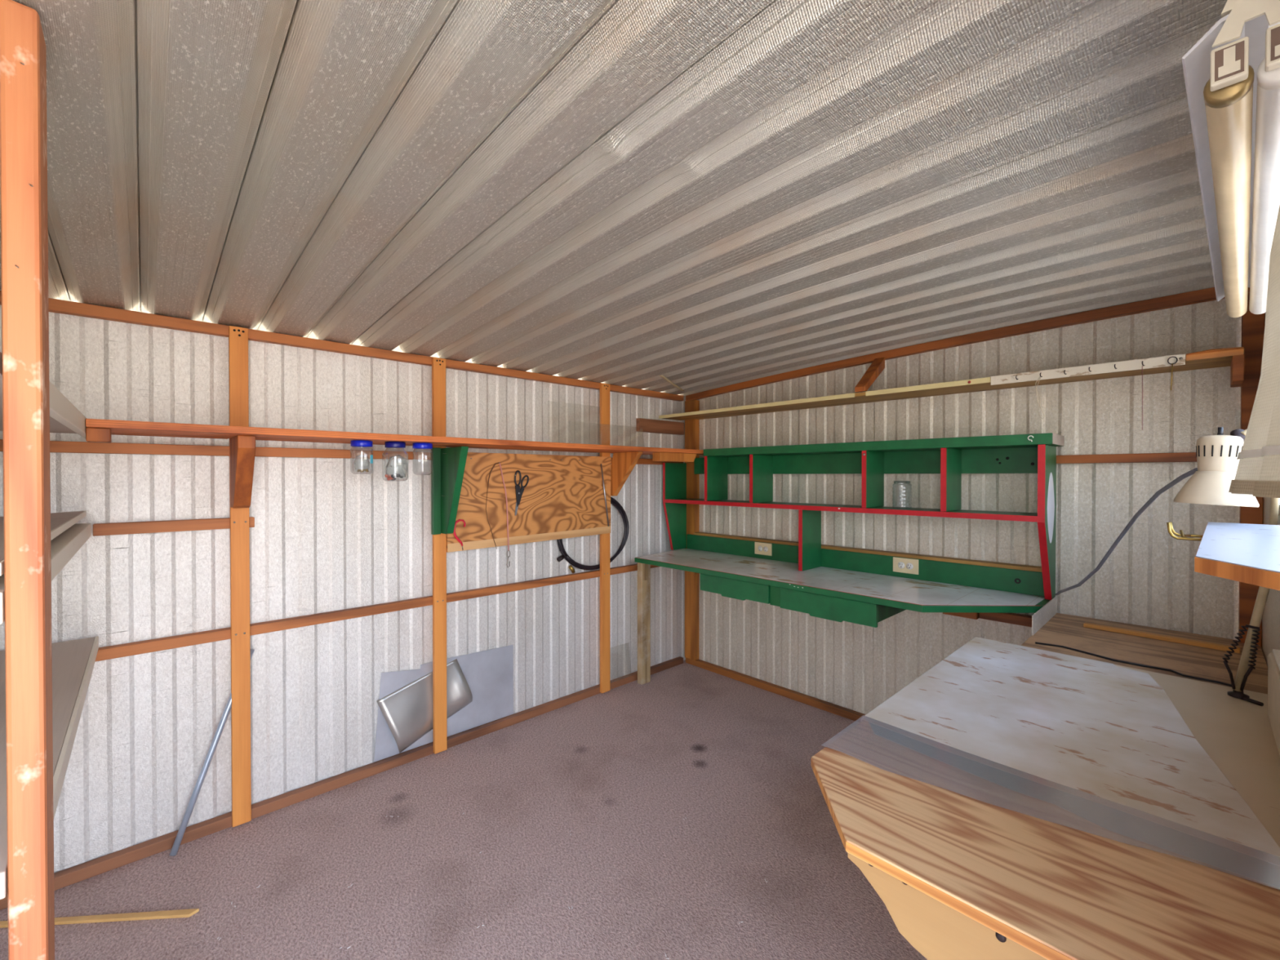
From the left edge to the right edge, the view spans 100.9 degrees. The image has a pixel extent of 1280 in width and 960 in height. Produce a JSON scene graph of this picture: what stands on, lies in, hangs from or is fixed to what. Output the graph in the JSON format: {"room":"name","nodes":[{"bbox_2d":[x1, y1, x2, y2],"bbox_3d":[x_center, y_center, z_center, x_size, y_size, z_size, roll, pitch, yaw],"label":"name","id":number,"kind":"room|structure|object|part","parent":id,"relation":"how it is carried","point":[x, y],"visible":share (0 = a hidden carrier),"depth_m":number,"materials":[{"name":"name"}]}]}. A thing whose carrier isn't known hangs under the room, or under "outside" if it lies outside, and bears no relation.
{"room":"workshop shed","nodes":[
{"label":"workshop shed","id":0,"kind":"room"},
{"bbox_2d":[0,305,685,872],"bbox_3d":[-0.969,0.379,2.784,3.595,1.995,0.020,0,1,-43],"label":"wall","id":1,"kind":"structure","parent":0,"point":[326,536],"depth_m":2.27,"materials":[{"name":"white metal"}]},
{"bbox_2d":[93,516,254,536],"bbox_3d":[-1.749,0.173,2.008,0.458,0.041,0.039,0,1,-43],"label":"framing","id":2,"kind":"object","parent":1,"relation":"attached to","point":[151,526],"visible":1,"depth_m":1.96,"materials":[{"name":"brown wood"}]},
{"bbox_2d":[0,511,91,624],"bbox_3d":[-1.577,0.157,1.146,0.464,0.087,1.509,0,1,-43],"label":"storage shelf","id":3,"kind":"object","parent":2,"relation":"on","point":[67,537],"visible":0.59,"depth_m":1.32,"materials":[{"name":"white paint"}]},
{"bbox_2d":[228,325,251,826],"bbox_3d":[-1.596,0.384,2.108,0.060,1.980,0.026,0,1,-43],"label":"framing","id":4,"kind":"object","parent":1,"relation":"attached to","point":[237,336],"visible":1,"depth_m":2.10,"materials":[{"name":"brown wood"}]},
{"bbox_2d":[0,656,683,910],"bbox_3d":[-0.974,1.355,2.746,3.525,0.042,0.039,0,1,-43],"label":"framing","id":5,"kind":"object","parent":1,"relation":"attached to","point":[69,876],"visible":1,"depth_m":2.30,"materials":[{"name":"brown wood"}]},
{"bbox_2d":[377,658,472,753],"bbox_3d":[-1.059,1.131,2.647,0.473,0.388,0.046,0,1,-43],"label":"metal pan","id":6,"kind":"object","parent":5,"relation":"on","point":[407,711],"visible":0.77,"depth_m":2.62,"materials":[{"name":"metal"}]},
{"bbox_2d":[373,644,513,761],"bbox_3d":[-0.990,1.125,2.750,0.738,0.414,0.002,0,1,-43],"label":"sheet","id":7,"kind":"object","parent":5,"relation":"on","point":[488,674],"visible":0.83,"depth_m":2.84,"materials":[{"name":"silver metal"}]},
{"bbox_2d":[0,290,683,401],"bbox_3d":[-0.974,-0.597,2.729,3.525,0.039,0.039,0,1,-43],"label":"framing","id":8,"kind":"object","parent":1,"relation":"attached to","point":[60,306],"visible":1,"depth_m":2.28,"materials":[{"name":"brown wood"}]},
{"bbox_2d":[0,439,683,464],"bbox_3d":[-0.974,-0.120,2.733,3.525,0.038,0.039,0,1,-43],"label":"framing","id":9,"kind":"object","parent":1,"relation":"attached to","point":[61,446],"visible":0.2,"depth_m":2.06,"materials":[{"name":"brown wood"}]},
{"bbox_2d":[0,351,86,438],"bbox_3d":[-1.578,-0.163,1.148,0.470,0.052,1.518,0,1,-43],"label":"storage shelf","id":10,"kind":"object","parent":9,"relation":"on","point":[64,417],"visible":0.34,"depth_m":1.25,"materials":[{"name":"white paint"}]},
{"bbox_2d":[94,563,658,662],"bbox_3d":[-0.974,0.607,2.740,3.525,0.039,0.039,0,1,-43],"label":"framing","id":11,"kind":"object","parent":1,"relation":"attached to","point":[124,650],"visible":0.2,"depth_m":2.33,"materials":[{"name":"brown wood"}]},
{"bbox_2d":[0,635,98,899],"bbox_3d":[-1.560,0.572,1.143,0.480,0.041,1.476,0,1,-43],"label":"storage shelf","id":12,"kind":"object","parent":11,"relation":"on","point":[73,660],"visible":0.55,"depth_m":1.28,"materials":[{"name":"white paint"}]},
{"bbox_2d":[556,496,629,573],"bbox_3d":[-0.291,0.329,3.377,0.577,0.494,0.044,0,1,-43],"label":"coil","id":13,"kind":"object","parent":11,"relation":"on","point":[564,555],"visible":0.59,"depth_m":3.40,"materials":[{"name":"black rubber"}]},
{"bbox_2d":[556,555,564,561],"bbox_3d":[-0.480,0.474,3.193,0.029,0.038,0.048,0,1,36],"label":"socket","id":14,"kind":"object","parent":13,"relation":"attached to","point":[562,557],"depth_m":3.18,"materials":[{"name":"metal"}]},
{"bbox_2d":[85,418,703,534],"bbox_3d":[-0.681,0.037,2.769,3.052,0.463,0.387,0,1,-43],"label":"wall shelf","id":15,"kind":"object","parent":1,"relation":"attached to","point":[449,463],"visible":0.94,"depth_m":2.30,"materials":[{"name":"orange wood"}]},
{"bbox_2d":[350,440,373,474],"bbox_3d":[-1.165,-0.095,2.212,0.085,0.140,0.085,0,1,-43],"label":"glass jar","id":16,"kind":"object","parent":15,"relation":"on","point":[358,443],"visible":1,"depth_m":2.19,"materials":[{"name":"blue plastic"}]},
{"bbox_3d":[-1.165,-0.152,2.211,0.082,0.025,0.082,0,1,-43],"label":"lid","id":17,"kind":"part","parent":16,"relation":"part of","materials":[{"name":"blue plastic"}]},
{"bbox_2d":[382,441,408,480],"bbox_3d":[-1.067,-0.080,2.304,0.104,0.170,0.104,0,1,-43],"label":"glass jar","id":18,"kind":"object","parent":15,"relation":"on","point":[393,477],"visible":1,"depth_m":2.27,"materials":[{"name":"clear glass"}]},
{"bbox_3d":[-1.067,-0.153,2.303,0.082,0.025,0.082,0,1,-43],"label":"lid","id":19,"kind":"part","parent":18,"relation":"part of","materials":[{"name":"blue plastic"}]},
{"bbox_2d":[412,442,432,475],"bbox_3d":[-0.981,-0.095,2.384,0.084,0.143,0.084,0,1,-43],"label":"glass jar","id":20,"kind":"object","parent":15,"relation":"on","point":[415,445],"visible":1,"depth_m":2.35,"materials":[{"name":"clear glass"}]},
{"bbox_3d":[-0.981,-0.153,2.384,0.084,0.025,0.084,0,1,-43],"label":"lid","id":21,"kind":"part","parent":20,"relation":"part of","materials":[{"name":"blue plastic"}]},
{"bbox_3d":[-0.981,-0.083,2.384,0.081,0.119,0.081,0,1,-43],"label":"glass","id":22,"kind":"part","parent":20,"relation":"part of","materials":[{"name":"clear glass"}]},
{"bbox_2d":[431,356,447,753],"bbox_3d":[-1.009,0.379,2.659,0.062,1.980,0.026,0,1,-43],"label":"framing","id":23,"kind":"object","parent":1,"relation":"attached to","point":[438,365],"visible":0.84,"depth_m":2.65,"materials":[{"name":"brown wood"}]},
{"bbox_2d":[600,382,609,693],"bbox_3d":[-0.225,0.373,3.396,0.068,1.980,0.026,0,1,-43],"label":"framing","id":24,"kind":"object","parent":1,"relation":"attached to","point":[604,388],"visible":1,"depth_m":3.38,"materials":[{"name":"brown wood"}]},
{"bbox_2d":[446,452,611,552],"bbox_3d":[-0.577,0.108,3.027,1.076,0.508,0.028,0,1,-43],"label":"board","id":25,"kind":"object","parent":24,"relation":"attached to","point":[562,497],"visible":0.98,"depth_m":3.00,"materials":[{"name":"brown wood"}]},
{"bbox_2d":[453,519,466,550],"bbox_3d":[-0.920,0.279,2.692,0.068,0.160,0.012,0,1,-43],"label":"hook","id":26,"kind":"object","parent":25,"relation":"attached to","point":[459,520],"visible":0.91,"depth_m":2.69,"materials":[{"name":"metal"}]},
{"bbox_2d":[485,462,499,549],"bbox_3d":[-0.786,0.138,2.820,0.080,0.466,0.007,0,1,-41],"label":"cord","id":27,"kind":"object","parent":25,"relation":"hanging from","point":[499,462],"visible":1,"depth_m":2.81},
{"bbox_2d":[499,463,510,567],"bbox_3d":[-0.735,0.193,2.869,0.009,0.573,0.069,0,1,43],"label":"cord","id":28,"kind":"object","parent":25,"relation":"hanging from","point":[500,464],"visible":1,"depth_m":2.88,"materials":[{"name":"fabric"}]},
{"bbox_2d":[514,470,528,515],"bbox_3d":[-0.658,0.072,2.939,0.093,0.253,0.012,0,1,-43],"label":"scissors","id":29,"kind":"object","parent":25,"relation":"hanging from","point":[519,491],"visible":1,"depth_m":2.92,"materials":[{"name":"black metal"}]},
{"bbox_3d":[-0.681,0.162,2.925,0.026,0.074,0.002,0,1,-43],"label":"blade","id":30,"kind":"part","parent":29,"relation":"part of","materials":[{"name":"metal"}]},
{"bbox_3d":[-0.676,0.048,2.922,0.044,0.204,0.010,0,1,-43],"label":"handle","id":31,"kind":"part","parent":29,"relation":"part of","materials":[{"name":"black plastic"}]},
{"bbox_3d":[-0.650,0.056,2.947,0.071,0.167,0.010,0,1,-43],"label":"handle","id":32,"kind":"part","parent":29,"relation":"part of","materials":[{"name":"black plastic"}]},
{"bbox_2d":[600,464,608,526],"bbox_3d":[-0.222,0.099,3.345,0.070,0.394,0.009,0,1,-43],"label":"metal rod","id":33,"kind":"object","parent":25,"relation":"hanging from","point":[601,464],"visible":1,"depth_m":3.34,"materials":[{"name":"metal"}]},
{"bbox_2d":[0,659,927,959],"bbox_3d":[0.013,1.405,1.740,3.625,0.040,2.900,0,1,-43],"label":"floor","id":34,"kind":"structure","parent":0,"point":[620,769],"depth_m":1.91,"materials":[{"name":"carpet"}]},
{"bbox_2d":[0,0,54,959],"bbox_3d":[-0.912,0.355,0.790,0.038,2.075,0.094,0,1,-43],"label":"wooden post","id":35,"kind":"object","parent":34,"relation":"on","point":[23,51],"visible":1,"depth_m":0.76,"materials":[{"name":"brown wood"}]},
{"bbox_2d":[0,908,199,928],"bbox_3d":[-1.712,1.381,1.664,0.595,0.010,0.023,0,0,-4],"label":"batten","id":36,"kind":"object","parent":34,"relation":"on","point":[180,913],"visible":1,"depth_m":1.66,"materials":[{"name":"brown wood"}]},
{"bbox_2d":[168,648,254,856],"bbox_3d":[-1.651,1.034,2.050,0.025,0.692,0.277,0,1,31],"label":"metal pipe","id":37,"kind":"object","parent":34,"relation":"on","point":[211,750],"visible":0.89,"depth_m":2.01,"materials":[{"name":"silver metal"}]},
{"bbox_2d":[217,813,767,959],"bbox_3d":[-0.446,1.380,1.835,1.771,0.004,0.685,0,0,2],"label":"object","id":38,"kind":"object","parent":34,"relation":"on","point":[463,813],"visible":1,"depth_m":1.70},
{"bbox_2d":[634,532,1050,684],"bbox_3d":[0.897,0.883,2.951,0.629,0.984,2.166,0,1,-43],"label":"desk","id":39,"kind":"object","parent":34,"relation":"on","point":[856,585],"visible":0.9,"depth_m":2.69,"materials":[{"name":"green paint"}]},
{"bbox_3d":[0.026,0.955,3.572,0.082,0.829,0.046,0,1,-43],"label":"leg","id":40,"kind":"part","parent":39,"relation":"part of","materials":[{"name":"brown wood"}]},
{"bbox_3d":[0.517,0.602,2.932,0.018,0.106,0.464,0,1,-43],"label":"drawer","id":41,"kind":"part","parent":39,"relation":"part of","materials":[{"name":"green paint"}]},
{"bbox_2d":[755,542,772,555],"bbox_3d":[0.795,0.445,3.414,0.008,0.078,0.128,0,1,-43],"label":"wall outlet","id":42,"kind":"object","parent":39,"relation":"attached to","point":[764,548],"visible":1,"depth_m":3.41,"materials":[{"name":"beige plastic"}]},
{"bbox_2d":[763,546,768,551],"bbox_3d":[0.808,0.445,3.397,0.003,0.035,0.035,0,1,-43],"label":"socket","id":43,"kind":"object","parent":42,"relation":"attached to","point":[765,548],"depth_m":3.40,"materials":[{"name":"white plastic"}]},
{"bbox_3d":[0.891,0.609,2.535,0.018,0.113,0.487,0,1,-43],"label":"drawer","id":44,"kind":"part","parent":39,"relation":"part of","materials":[{"name":"green paint"}]},
{"bbox_2d":[662,432,1064,599],"bbox_3d":[1.009,0.157,3.041,0.256,0.712,2.216,0,1,-43],"label":"hutch","id":45,"kind":"object","parent":39,"relation":"on","point":[1033,453],"visible":0.99,"depth_m":2.77,"materials":[{"name":"green paint"}]},
{"bbox_3d":[0.255,0.191,3.840,0.228,0.628,0.018,0,1,-43],"label":"panel","id":46,"kind":"part","parent":45,"relation":"part of","materials":[{"name":"green paint"}]},
{"bbox_2d":[666,497,1037,515],"bbox_3d":[1.001,0.154,3.055,0.239,0.023,2.146,0,1,-43],"label":"shelf","id":47,"kind":"object","parent":45,"relation":"attached to","point":[802,508],"depth_m":2.82,"materials":[{"name":"green paint"}]},
{"bbox_3d":[1.109,-0.095,3.101,0.016,0.118,2.070,0,1,-43],"label":"rail","id":48,"kind":"part","parent":45,"relation":"part of","materials":[{"name":"green paint"}]},
{"bbox_3d":[1.744,0.186,2.264,0.240,0.666,0.024,0,1,-43],"label":"panel","id":49,"kind":"part","parent":45,"relation":"part of","materials":[{"name":"green paint"}]},
{"bbox_2d":[893,556,918,574],"bbox_3d":[1.395,0.450,2.776,0.008,0.078,0.128,0,1,-43],"label":"wall outlet","id":50,"kind":"object","parent":39,"relation":"attached to","point":[909,566],"visible":1,"depth_m":2.77,"materials":[{"name":"beige plastic"}]},
{"bbox_2d":[897,561,904,568],"bbox_3d":[1.379,0.450,2.789,0.003,0.035,0.035,0,1,-43],"label":"socket","id":51,"kind":"object","parent":50,"relation":"attached to","point":[900,564],"depth_m":2.79,"materials":[{"name":"white plastic"}]},
{"bbox_2d":[906,563,913,569],"bbox_3d":[1.408,0.450,2.759,0.003,0.035,0.035,0,1,-43],"label":"socket","id":52,"kind":"object","parent":50,"relation":"attached to","point":[908,566],"depth_m":2.76,"materials":[{"name":"white plastic"}]},
{"bbox_2d":[810,664,1279,959],"bbox_3d":[0.977,0.989,1.216,1.399,0.802,0.714,0,1,-43],"label":"workbench","id":53,"kind":"object","parent":34,"relation":"on","point":[965,865],"visible":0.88,"depth_m":0.82,"materials":[{"name":"brown wood"}]},
{"bbox_2d":[861,636,1279,866],"bbox_3d":[1.127,0.595,1.363,0.978,0.019,0.706,0,1,-43],"label":"table top","id":54,"kind":"object","parent":53,"relation":"on","point":[1109,735],"visible":0.95,"depth_m":1.23,"materials":[{"name":"beige wood"}]},
{"bbox_2d":[868,721,1279,888],"bbox_3d":[0.752,0.589,0.996,0.084,0.001,0.687,0,1,-42],"label":"band","id":55,"kind":"object","parent":53,"relation":"on","point":[1117,821],"visible":1,"depth_m":0.91,"materials":[{"name":"silver metal"}]},
{"bbox_2d":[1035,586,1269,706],"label":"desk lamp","id":56,"kind":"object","parent":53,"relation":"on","point":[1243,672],"depth_m":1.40,"materials":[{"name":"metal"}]},
{"bbox_2d":[1054,467,1197,595],"bbox_3d":[1.476,0.239,1.734,0.089,0.541,1.328,0,1,27],"label":"cable","id":57,"kind":"object","parent":56,"relation":"attached to","point":[1192,472],"visible":0.98,"depth_m":1.50,"materials":[{"name":"grey rubber"}]},
{"bbox_3d":[1.573,0.584,1.691,0.101,0.019,0.519,0,1,-23],"label":"power cord","id":58,"kind":"part","parent":56,"relation":"part of","materials":[{"name":"black plastic"}]},
{"bbox_3d":[1.608,0.392,1.385,0.018,0.352,0.093,0,0,3],"label":"arm","id":59,"kind":"part","parent":56,"relation":"part of","materials":[{"name":"metal"}]},
{"bbox_2d":[1267,648,1279,756],"bbox_3d":[1.292,0.503,1.039,0.800,0.173,0.031,0,1,-43],"label":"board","id":60,"kind":"object","parent":53,"relation":"on","point":[1273,661],"visible":1,"depth_m":1.21,"materials":[{"name":"beige wood"}]},
{"bbox_2d":[0,0,1226,396],"bbox_3d":[-0.018,-0.694,1.754,3.820,0.189,3.010,0,1,-43],"label":"ceiling","id":61,"kind":"structure","parent":0,"point":[699,195],"depth_m":1.21,"materials":[{"name":"white metal"}]},
{"bbox_2d":[659,375,684,391],"bbox_3d":[0.217,-0.640,3.507,0.022,0.018,0.547,0,1,19],"label":"tape strip","id":62,"kind":"object","parent":61,"relation":"attached to","point":[662,376],"visible":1,"depth_m":3.49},
{"bbox_2d":[1182,0,1279,317],"bbox_3d":[1.059,-0.560,0.905,1.192,0.328,0.120,0,1,-41],"label":"fluorescent fixture","id":63,"kind":"object","parent":61,"relation":"hanging from","point":[1232,73],"visible":0.95,"depth_m":0.64,"materials":[{"name":"metal"}]},
{"bbox_3d":[0.614,-0.478,0.513,0.004,0.070,0.078,0,1,-43],"label":"plate","id":64,"kind":"part","parent":63,"relation":"part of","materials":[{"name":"metal"}]},
{"bbox_2d":[697,298,1241,714],"bbox_3d":[1.313,0.318,2.979,0.020,2.112,2.840,0,1,-43],"label":"wall","id":65,"kind":"structure","parent":0,"point":[1149,579],"depth_m":2.52,"materials":[{"name":"white metal"}]},
{"bbox_2d":[684,400,699,660],"bbox_3d":[0.385,0.369,3.916,0.049,1.909,0.100,0,1,-43],"label":"framing","id":66,"kind":"object","parent":65,"relation":"attached to","point":[691,426],"visible":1,"depth_m":3.89,"materials":[{"name":"brown wood"}]},
{"bbox_2d":[685,657,866,722],"bbox_3d":[1.290,1.353,2.969,0.039,0.042,2.732,0,1,-43],"label":"framing","id":67,"kind":"object","parent":65,"relation":"attached to","point":[843,712],"visible":0.33,"depth_m":3.36,"materials":[{"name":"brown wood"}]},
{"bbox_2d":[873,376,878,709],"bbox_3d":[1.320,0.363,2.956,0.002,1.937,0.016,0,1,-43],"label":"framing","id":68,"kind":"object","parent":65,"relation":"attached to","point":[877,379],"visible":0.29,"depth_m":2.96,"materials":[{"name":"grey metal"}]},
{"bbox_2d":[635,346,1244,435],"bbox_3d":[1.106,-0.395,2.808,0.503,0.135,2.774,0,1,-43],"label":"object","id":69,"kind":"object","parent":65,"relation":"attached to","point":[1233,357],"visible":1,"depth_m":2.35,"materials":[{"name":"brown wood"}]},
{"bbox_2d":[1035,376,1044,418],"bbox_3d":[1.643,-0.337,2.170,0.012,0.176,0.032,0,1,-43],"label":"string","id":70,"kind":"object","parent":69,"relation":"hanging from","point":[1039,376],"visible":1,"depth_m":2.17,"materials":[{"name":"beige fabric"}]},
{"bbox_2d":[1142,365,1142,430],"bbox_3d":[1.850,-0.303,1.945,0.002,0.236,0.003,0,1,-43],"label":"thread","id":71,"kind":"object","parent":69,"relation":"hanging from","point":[1142,366],"visible":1,"depth_m":1.94},
{"bbox_2d":[1170,363,1173,390],"bbox_3d":[1.905,-0.369,1.893,0.007,0.096,0.004,0,1,17],"label":"pin","id":72,"kind":"object","parent":69,"relation":"hanging from","point":[1171,363],"visible":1,"depth_m":1.89,"materials":[{"name":"gold metal"}]},
{"bbox_2d":[685,287,1249,400],"bbox_3d":[1.307,-0.657,2.933,0.039,0.158,2.783,0,1,-43],"label":"framing","id":73,"kind":"object","parent":65,"relation":"attached to","point":[1206,295],"visible":0.91,"depth_m":2.51,"materials":[{"name":"brown wood"}]},
{"bbox_2d":[854,356,884,392],"bbox_3d":[1.224,-0.563,2.810,0.247,0.210,0.054,0,1,-43],"label":"hanger","id":74,"kind":"object","parent":73,"relation":"attached to","point":[877,366],"visible":1,"depth_m":2.79,"materials":[{"name":"brown wood"}]},
{"bbox_2d":[1056,452,1196,463],"bbox_3d":[1.325,-0.096,2.918,0.039,0.036,2.628,0,1,-43],"label":"framing","id":75,"kind":"object","parent":65,"relation":"attached to","point":[1181,456],"visible":0.2,"depth_m":2.17,"materials":[{"name":"brown wood"}]},
{"bbox_3d":[1.325,0.643,2.925,0.039,0.040,2.628,0,1,-43],"label":"framing","id":76,"kind":"object","parent":65,"relation":"attached to","visible":0},
{"bbox_2d":[1021,613,1267,693],"bbox_3d":[1.787,0.604,1.887,0.704,0.024,0.588,0,1,-43],"label":"plank","id":77,"kind":"object","parent":76,"relation":"on","point":[1062,629],"visible":0.48,"depth_m":1.85,"materials":[{"name":"brown wood"}]},
{"bbox_2d":[1031,596,1056,635],"bbox_3d":[1.658,0.551,2.163,0.463,0.076,0.003,0,1,-43],"label":"end panel","id":78,"kind":"object","parent":77,"relation":"on","point":[1047,611],"visible":1,"depth_m":2.14,"materials":[{"name":"white wood"}]},
{"bbox_2d":[1083,622,1239,653],"bbox_3d":[1.922,0.583,1.968,0.032,0.014,0.414,0,1,-40],"label":"stick","id":79,"kind":"object","parent":77,"relation":"on","point":[1154,636],"visible":1,"depth_m":1.95,"materials":[{"name":"brown wood"}]},
{"bbox_2d":[1173,426,1259,506],"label":"desk lamp","id":80,"kind":"object","parent":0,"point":[1208,482],"depth_m":1.07,"materials":[{"name":"metal"}]},
{"bbox_3d":[1.193,0.017,1.097,0.121,0.073,0.121,0,1,-43],"label":"lamp shade","id":81,"kind":"part","parent":80,"relation":"part of","materials":[{"name":"metal"}]},
{"bbox_3d":[1.200,-0.101,1.092,0.010,0.017,0.010,0,1,-43],"label":"switch knob","id":82,"kind":"part","parent":80,"relation":"part of","materials":[{"name":"black plastic"}]},
{"bbox_3d":[1.381,-0.134,1.163,0.360,0.096,0.025,0,1,-31],"label":"arm","id":83,"kind":"part","parent":80,"relation":"part of","materials":[{"name":"metal"}]},
{"bbox_3d":[1.568,0.021,1.303,0.014,0.399,0.124,0,1,43],"label":"arm","id":84,"kind":"part","parent":80,"relation":"part of","materials":[{"name":"metal"}]},
{"bbox_2d":[1262,311,1279,666],"bbox_3d":[0.989,0.339,0.692,3.585,2.110,0.050,0,1,-43],"label":"wall","id":85,"kind":"structure","parent":0,"point":[1271,615],"depth_m":1.68,"materials":[{"name":"white metal"}]},
{"bbox_2d":[1194,521,1279,591],"bbox_3d":[0.946,0.102,0.791,0.860,0.019,0.155,0,1,-43],"label":"shelf","id":86,"kind":"object","parent":85,"relation":"attached to","point":[1248,553],"visible":1,"depth_m":0.68,"materials":[{"name":"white wood"}]},
{"bbox_2d":[1166,521,1202,541],"bbox_3d":[1.081,0.099,1.041,0.085,0.033,0.060,0,1,-43],"label":"double hook","id":87,"kind":"object","parent":86,"relation":"attached to","point":[1170,527],"visible":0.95,"depth_m":1.03,"materials":[{"name":"gold metal"}]},
{"bbox_2d":[1238,292,1265,648],"bbox_3d":[2.231,0.353,1.931,0.073,2.060,0.053,0,1,-43],"label":"framing","id":88,"kind":"object","parent":85,"relation":"attached to","point":[1253,325],"depth_m":1.91,"materials":[{"name":"brown wood"}]},
{"bbox_3d":[1.304,-0.151,0.984,1.848,0.513,0.040,0,1,-43],"label":"window","id":89,"kind":"structure","parent":85,"relation":"in","visible":0},
{"bbox_2d":[1228,204,1279,497],"bbox_3d":[0.680,-0.180,0.519,0.384,0.394,0.126,0,1,-43],"label":"window curtain","id":90,"kind":"object","parent":89,"relation":"hanging from","point":[1258,470],"visible":1,"depth_m":0.59,"materials":[{"name":"fabric"}]}
]}

